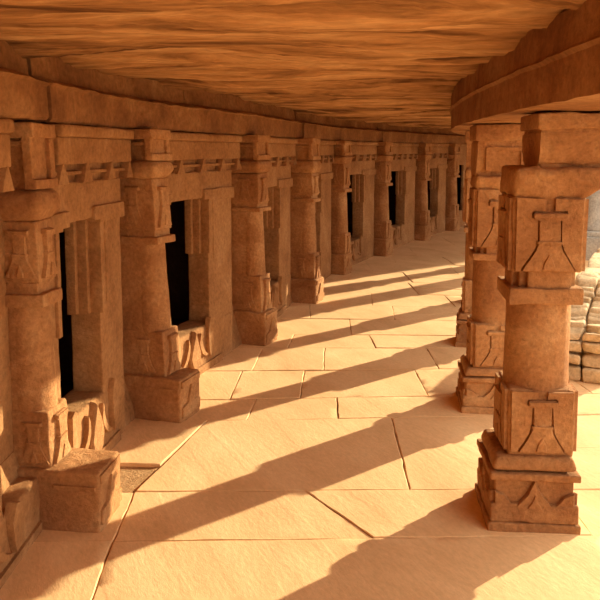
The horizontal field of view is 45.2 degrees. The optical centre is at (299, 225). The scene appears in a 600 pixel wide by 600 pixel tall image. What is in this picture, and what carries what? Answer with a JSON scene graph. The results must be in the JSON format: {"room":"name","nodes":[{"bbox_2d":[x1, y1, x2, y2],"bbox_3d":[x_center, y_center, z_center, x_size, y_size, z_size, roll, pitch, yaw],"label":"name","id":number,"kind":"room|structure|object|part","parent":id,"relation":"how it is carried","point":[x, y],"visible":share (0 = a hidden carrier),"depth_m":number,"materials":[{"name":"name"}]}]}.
{"room":"house of worship","nodes":[
{"label":"house of worship","id":0,"kind":"room"},
{"bbox_2d":[0,121,466,493],"bbox_3d":[0.459,0.254,4.803,2.943,1.798,26.209,1,6,14],"label":"wall","id":1,"kind":"structure","parent":0,"point":[9,462],"depth_m":3.00,"materials":[{"name":"orange stone"}]},
{"bbox_2d":[0,118,42,588],"bbox_3d":[-1.200,0.503,2.415,0.263,1.740,1.170,0,6,1],"label":"doorway","id":2,"kind":"structure","parent":1,"relation":"in","point":[20,526],"depth_m":2.74,"materials":[{"name":"orange stone"}]},
{"bbox_3d":[-1.211,1.231,2.492,0.208,0.244,1.169,0,6,1],"label":"sill","id":3,"kind":"part","parent":2,"relation":"part of","materials":[{"name":"orange stone"}]},
{"bbox_2d":[0,41,51,121],"bbox_3d":[-1.172,-0.012,-2.575,0.455,0.332,11.307,0,6,-1],"label":"beam stone","id":4,"kind":"structure","parent":2,"relation":"on","point":[24,97],"depth_m":2.83,"materials":[{"name":"stone"}]},
{"bbox_2d":[51,124,133,450],"bbox_3d":[-1.124,0.370,3.677,0.265,1.741,1.075,1,6,6],"label":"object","id":5,"kind":"structure","parent":1,"relation":"in","point":[91,161],"depth_m":3.71,"materials":[{"name":"orange stone"}]},
{"bbox_3d":[-1.164,0.258,3.198,0.179,0.501,0.115,2,6,16],"label":"jamb moulding","id":6,"kind":"part","parent":5,"relation":"part of","materials":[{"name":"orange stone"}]},
{"bbox_3d":[-1.103,0.201,3.736,0.221,0.502,0.122,-2,6,-21],"label":"jamb moulding","id":7,"kind":"part","parent":5,"relation":"part of","materials":[{"name":"orange stone"}]},
{"bbox_3d":[-1.142,1.055,3.674,0.208,0.349,0.922,1,6,6],"label":"sill","id":8,"kind":"part","parent":5,"relation":"part of","materials":[{"name":"orange stone"}]},
{"bbox_2d":[167,132,242,374],"bbox_3d":[-0.790,0.214,5.155,0.264,1.740,1.443,2,6,18],"label":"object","id":9,"kind":"structure","parent":1,"relation":"in","point":[201,176],"depth_m":5.28,"materials":[{"name":"orange stone"}]},
{"bbox_3d":[-0.729,0.019,5.266,0.231,0.460,0.116,-2,6,-18],"label":"jamb moulding","id":10,"kind":"part","parent":9,"relation":"part of","materials":[{"name":"orange stone"}]},
{"bbox_3d":[-0.826,0.897,5.158,0.214,0.345,1.290,2,6,18],"label":"sill","id":11,"kind":"part","parent":9,"relation":"part of","materials":[{"name":"orange stone"}]},
{"bbox_2d":[263,137,297,317],"bbox_3d":[-0.309,0.035,6.859,0.265,1.740,1.429,1,6,14],"label":"doorway","id":12,"kind":"structure","parent":1,"relation":"in","point":[276,220],"depth_m":7.00,"materials":[{"name":"orange stone"}]},
{"bbox_3d":[-0.262,-0.158,6.951,0.231,0.461,0.115,-2,6,-22],"label":"jamb moulding","id":13,"kind":"part","parent":12,"relation":"part of","materials":[{"name":"orange stone"}]},
{"bbox_3d":[-0.333,0.717,6.875,0.206,0.345,1.246,1,6,14],"label":"sill","id":14,"kind":"part","parent":12,"relation":"part of","materials":[{"name":"orange stone"}]},
{"bbox_2d":[315,140,335,280],"bbox_3d":[0.126,-0.139,8.526,0.265,1.740,1.592,2,6,15],"label":"doorway","id":15,"kind":"structure","parent":1,"relation":"in","point":[323,208],"depth_m":8.85,"materials":[{"name":"orange stone"}]},
{"bbox_3d":[0.185,-0.336,8.650,0.232,0.460,0.116,-2,6,-21],"label":"jamb moulding","id":16,"kind":"part","parent":15,"relation":"part of","materials":[{"name":"orange stone"}]},
{"bbox_3d":[0.108,0.539,8.572,0.214,0.346,1.529,2,6,15],"label":"sill","id":17,"kind":"part","parent":15,"relation":"part of","materials":[{"name":"orange stone"}]},
{"bbox_2d":[350,141,377,265],"bbox_3d":[0.735,-0.316,10.203,0.264,1.740,1.601,3,7,24],"label":"doorway","id":18,"kind":"structure","parent":1,"relation":"in","point":[362,165],"depth_m":10.45,"materials":[{"name":"orange stone"}]},
{"bbox_3d":[0.853,-0.522,10.417,0.222,0.462,0.122,0,6,-3],"label":"jamb moulding","id":19,"kind":"part","parent":18,"relation":"part of","materials":[{"name":"orange stone"}]},
{"bbox_3d":[0.718,0.363,10.260,0.213,0.347,1.561,3,7,24],"label":"sill","id":20,"kind":"part","parent":18,"relation":"part of","materials":[{"name":"orange stone"}]},
{"bbox_2d":[391,143,418,248],"bbox_3d":[1.575,-0.502,11.977,0.264,1.741,1.887,3,7,26],"label":"doorway","id":21,"kind":"structure","parent":1,"relation":"in","point":[405,155],"depth_m":12.26,"materials":[{"name":"orange stone"}]},
{"bbox_3d":[1.725,-0.713,12.237,0.222,0.462,0.122,0,6,-1],"label":"jamb moulding","id":22,"kind":"part","parent":21,"relation":"part of","materials":[{"name":"orange stone"}]},
{"bbox_3d":[1.549,0.177,12.028,0.222,0.346,1.824,3,7,26],"label":"sill","id":23,"kind":"part","parent":21,"relation":"part of","materials":[{"name":"orange stone"}]},
{"bbox_2d":[429,144,448,234],"bbox_3d":[2.459,-0.678,13.653,0.264,1.739,1.521,3,7,29],"label":"doorway","id":24,"kind":"structure","parent":1,"relation":"in","point":[438,164],"depth_m":13.89,"materials":[{"name":"orange stone"}]},
{"bbox_3d":[2.602,-0.884,13.862,0.221,0.460,0.121,0,6,2],"label":"jamb moulding","id":25,"kind":"part","parent":24,"relation":"part of","materials":[{"name":"orange stone"}]},
{"bbox_3d":[2.440,-0.001,13.717,0.215,0.347,1.490,3,7,29],"label":"sill","id":26,"kind":"part","parent":24,"relation":"part of","materials":[{"name":"orange stone"}]},
{"bbox_2d":[454,132,466,143],"bbox_3d":[3.945,-1.941,15.796,0.384,0.333,3.051,5,8,38],"label":"beam stone","id":27,"kind":"structure","parent":1,"relation":"on","point":[461,138],"depth_m":14.71,"materials":[{"name":"stone"}]},
{"bbox_2d":[59,165,460,396],"bbox_3d":[0.375,0.075,5.025,5.451,2.200,26.973,1,6,10],"label":"window openings","id":28,"kind":"structure","parent":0,"point":[177,260],"depth_m":6.06,"materials":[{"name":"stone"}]},
{"bbox_2d":[0,0,590,128],"bbox_3d":[1.378,-0.902,4.524,4.879,0.115,26.076,1,6,14],"label":"ceiling","id":29,"kind":"structure","parent":0,"point":[399,63],"depth_m":2.84,"materials":[{"name":"stone"}]},
{"bbox_2d":[0,226,599,599],"bbox_3d":[14.000,0.301,12.601,32.000,0.046,43.000,0,6,0],"label":"floor","id":30,"kind":"structure","parent":0,"point":[336,457],"depth_m":3.46,"materials":[{"name":"beige stone"}]},
{"bbox_2d":[0,122,121,532],"bbox_3d":[-1.030,0.442,3.084,0.432,1.745,0.272,1,6,6],"label":"stone pilaster","id":31,"kind":"object","parent":30,"relation":"on","point":[79,489],"visible":0.86,"depth_m":3.03,"materials":[{"name":"red stone"}]},
{"bbox_2d":[0,188,60,221],"bbox_3d":[-1.139,-0.089,3.023,0.208,0.142,0.233,1,6,6],"label":"capital","id":32,"kind":"object","parent":31,"relation":"on","point":[20,204],"depth_m":2.93,"materials":[{"name":"red stone"}]},
{"bbox_2d":[120,129,199,422],"bbox_3d":[-0.886,0.305,4.333,0.500,1.756,0.267,2,6,19],"label":"stone pilaster","id":33,"kind":"object","parent":30,"relation":"on","point":[159,389],"visible":0.76,"depth_m":4.27,"materials":[{"name":"red stone"}]},
{"bbox_2d":[18,57,196,132],"bbox_3d":[-1.073,-0.704,4.019,0.414,0.331,1.986,1,6,10],"label":"beam stone","id":34,"kind":"structure","parent":33,"relation":"on","point":[85,97],"depth_m":3.86,"materials":[{"name":"stone"}]},
{"bbox_2d":[130,160,173,178],"bbox_3d":[-0.957,-0.334,4.290,0.350,0.116,0.266,2,6,19],"label":"capital","id":35,"kind":"object","parent":33,"relation":"on","point":[141,169],"depth_m":4.16,"materials":[{"name":"red stone"}]},
{"bbox_2d":[231,135,277,345],"bbox_3d":[-0.391,0.132,5.982,0.360,1.755,0.269,2,6,22],"label":"stone pilaster","id":36,"kind":"object","parent":30,"relation":"on","point":[255,317],"visible":0.8,"depth_m":5.91,"materials":[{"name":"red stone"}]},
{"bbox_2d":[182,90,263,134],"bbox_3d":[-0.646,-0.870,5.587,0.338,0.328,1.330,2,6,17],"label":"beam stone","id":37,"kind":"structure","parent":36,"relation":"on","point":[228,114],"depth_m":5.40,"materials":[{"name":"stone"}]},
{"bbox_2d":[231,160,270,173],"bbox_3d":[-0.416,-0.485,5.926,0.307,0.123,0.268,2,6,22],"label":"capital","id":38,"kind":"object","parent":36,"relation":"on","point":[247,166],"depth_m":5.81,"materials":[{"name":"red stone"}]},
{"bbox_2d":[290,138,323,303],"bbox_3d":[0.033,-0.040,7.618,0.409,1.756,0.274,2,6,20],"label":"stone pilaster","id":39,"kind":"object","parent":30,"relation":"on","point":[307,281],"visible":0.66,"depth_m":7.53,"materials":[{"name":"red stone"}]},
{"bbox_2d":[253,103,302,138],"bbox_3d":[-0.286,-1.012,6.940,0.325,0.329,1.500,1,6,13],"label":"beam stone","id":40,"kind":"structure","parent":39,"relation":"on","point":[278,122],"depth_m":6.83,"materials":[{"name":"stone"}]},
{"bbox_2d":[291,159,321,172],"bbox_3d":[0.018,-0.623,7.562,0.370,0.152,0.274,2,6,20],"label":"capital","id":41,"kind":"object","parent":39,"relation":"on","point":[302,165],"depth_m":7.43,"materials":[{"name":"red stone"}]},
{"bbox_2d":[331,140,351,274],"bbox_3d":[0.489,-0.223,9.352,0.357,1.759,0.266,3,7,26],"label":"stone pilaster","id":42,"kind":"object","parent":30,"relation":"on","point":[341,255],"visible":0.59,"depth_m":9.26,"materials":[{"name":"red stone"}]},
{"bbox_2d":[295,112,341,140],"bbox_3d":[0.132,-1.182,8.556,0.356,0.330,1.865,2,6,16],"label":"beam stone","id":43,"kind":"structure","parent":42,"relation":"on","point":[313,126],"depth_m":8.50,"materials":[{"name":"stone"}]},
{"bbox_2d":[332,155,351,163],"bbox_3d":[0.478,-0.850,9.291,0.333,0.124,0.265,3,7,26],"label":"capital","id":44,"kind":"object","parent":42,"relation":"on","point":[338,159],"depth_m":9.16,"materials":[{"name":"red stone"}]},
{"bbox_2d":[373,142,392,256],"bbox_3d":[1.224,-0.393,10.979,0.368,1.754,0.272,4,7,31],"label":"stone pilaster","id":45,"kind":"object","parent":30,"relation":"on","point":[383,240],"visible":0.66,"depth_m":10.88,"materials":[{"name":"red stone"}]},
{"bbox_2d":[335,117,382,141],"bbox_3d":[0.751,-1.356,10.216,0.337,0.331,1.736,3,7,24],"label":"beam stone","id":46,"kind":"structure","parent":45,"relation":"on","point":[359,131],"depth_m":10.14,"materials":[{"name":"stone"}]},
{"bbox_2d":[375,155,392,161],"bbox_3d":[1.215,-1.020,10.917,0.336,0.119,0.266,4,7,31],"label":"capital","id":47,"kind":"object","parent":45,"relation":"on","point":[380,158],"depth_m":10.79,"materials":[{"name":"red stone"}]},
{"bbox_2d":[414,143,431,240],"bbox_3d":[2.153,-0.591,12.861,0.359,1.755,0.265,4,7,33],"label":"stone pilaster","id":48,"kind":"object","parent":30,"relation":"on","point":[422,229],"visible":0.67,"depth_m":12.77,"materials":[{"name":"red stone"}]},
{"bbox_2d":[377,123,424,142],"bbox_3d":[1.603,-1.542,11.985,0.340,0.330,2.206,3,7,26],"label":"beam stone","id":49,"kind":"structure","parent":48,"relation":"on","point":[395,134],"depth_m":11.80,"materials":[{"name":"stone"}]},
{"bbox_2d":[416,154,431,159],"bbox_3d":[2.143,-1.218,12.802,0.336,0.121,0.265,4,7,33],"label":"capital","id":50,"kind":"object","parent":48,"relation":"on","point":[420,156],"depth_m":12.66,"materials":[{"name":"red stone"}]},
{"bbox_2d":[445,144,460,230],"bbox_3d":[2.998,-0.747,14.341,0.360,1.755,0.263,5,8,38],"label":"stone pilaster","id":51,"kind":"object","parent":30,"relation":"on","point":[452,219],"visible":0.7,"depth_m":14.24,"materials":[{"name":"red stone"}]},
{"bbox_2d":[420,128,457,143],"bbox_3d":[2.562,-1.730,13.776,0.353,0.329,1.899,4,7,30],"label":"beam stone","id":52,"kind":"structure","parent":51,"relation":"on","point":[434,136],"depth_m":13.73,"materials":[{"name":"stone"}]},
{"bbox_2d":[447,154,460,158],"bbox_3d":[2.990,-1.373,14.284,0.336,0.119,0.260,5,8,38],"label":"capital","id":53,"kind":"object","parent":51,"relation":"on","point":[450,156],"depth_m":14.15,"materials":[{"name":"red stone"}]},
{"bbox_2d":[455,131,472,347],"bbox_3d":[1.478,0.123,5.919,0.356,1.785,0.357,1,6,13],"label":"stone pillar","id":54,"kind":"structure","parent":30,"relation":"on","point":[466,303],"depth_m":5.86,"materials":[{"name":"red stone"}]},
{"bbox_2d":[449,92,469,131],"bbox_3d":[1.412,-0.904,5.742,0.434,0.290,1.288,1,6,12],"label":"beam stone","id":55,"kind":"structure","parent":54,"relation":"on","point":[451,109],"depth_m":5.43,"materials":[{"name":"stone"}]},
{"bbox_3d":[1.478,0.747,5.985,0.344,0.087,0.344,1,6,13],"label":"moulding","id":56,"kind":"part","parent":54,"relation":"part of","materials":[{"name":"red stone"}]},
{"bbox_2d":[465,169,471,178],"bbox_3d":[1.497,-0.424,5.857,0.302,0.095,0.316,1,6,13],"label":"capital","id":57,"kind":"object","parent":54,"relation":"on","point":[468,172],"depth_m":5.74,"materials":[{"name":"red stone"}]},
{"bbox_2d":[456,125,524,414],"bbox_3d":[1.210,0.274,4.485,0.404,1.785,0.406,1,6,7],"label":"stone pillar","id":58,"kind":"structure","parent":30,"relation":"on","point":[494,147],"depth_m":4.37,"materials":[{"name":"red stone"}]},
{"bbox_3d":[1.210,0.897,4.550,0.391,0.087,0.391,1,6,7],"label":"moulding","id":59,"kind":"part","parent":58,"relation":"part of","materials":[{"name":"red stone"}]},
{"bbox_2d":[470,174,500,188],"bbox_3d":[1.233,-0.273,4.424,0.344,0.095,0.359,1,6,7],"label":"capital","id":60,"kind":"object","parent":58,"relation":"on","point":[477,181],"depth_m":4.28,"materials":[{"name":"red stone"}]},
{"bbox_2d":[451,71,520,127],"bbox_3d":[1.198,-0.769,4.460,0.432,0.291,1.350,1,6,7],"label":"beam stone","id":61,"kind":"structure","parent":58,"relation":"on","point":[464,102],"depth_m":4.28,"materials":[{"name":"stone"}]},
{"bbox_3d":[1.208,-0.393,4.244,0.221,0.138,0.027,1,6,7],"label":"panel frame","id":62,"kind":"part","parent":58,"relation":"part of","materials":[{"name":"red stone"}]},
{"bbox_2d":[474,111,599,535],"bbox_3d":[1.094,0.417,3.115,0.574,1.788,0.387,1,6,5],"label":"stone pillar","id":63,"kind":"structure","parent":30,"relation":"on","point":[526,476],"depth_m":3.01,"materials":[{"name":"red stone"}]},
{"bbox_3d":[1.000,1.003,3.185,0.373,0.102,0.375,1,6,5],"label":"moulding","id":64,"kind":"part","parent":63,"relation":"part of","materials":[{"name":"red stone"}]},
{"bbox_2d":[473,0,599,120],"bbox_3d":[0.983,-0.066,-2.227,0.662,0.293,12.135,0,6,2],"label":"beam stone","id":65,"kind":"structure","parent":63,"relation":"on","point":[556,68],"depth_m":2.49,"materials":[{"name":"stone"}]},
{"bbox_2d":[500,165,599,197],"bbox_3d":[1.087,-0.188,3.049,0.430,0.139,0.359,1,6,5],"label":"capital","id":66,"kind":"object","parent":63,"relation":"on","point":[516,181],"depth_m":2.90,"materials":[{"name":"red stone"}]},
{"bbox_2d":[569,249,599,383],"bbox_3d":[3.620,0.520,7.652,0.894,0.674,6.423,4,7,36],"label":"wall","id":67,"kind":"structure","parent":30,"relation":"on","point":[584,353],"depth_m":5.06,"materials":[{"name":"beige stone"}]},
{"bbox_2d":[586,190,599,260],"bbox_3d":[4.420,-0.696,10.586,0.606,2.435,0.606,2,6,20],"label":"wall","id":68,"kind":"structure","parent":30,"relation":"on","point":[593,239],"depth_m":10.46,"materials":[{"name":"stone"}]}
]}

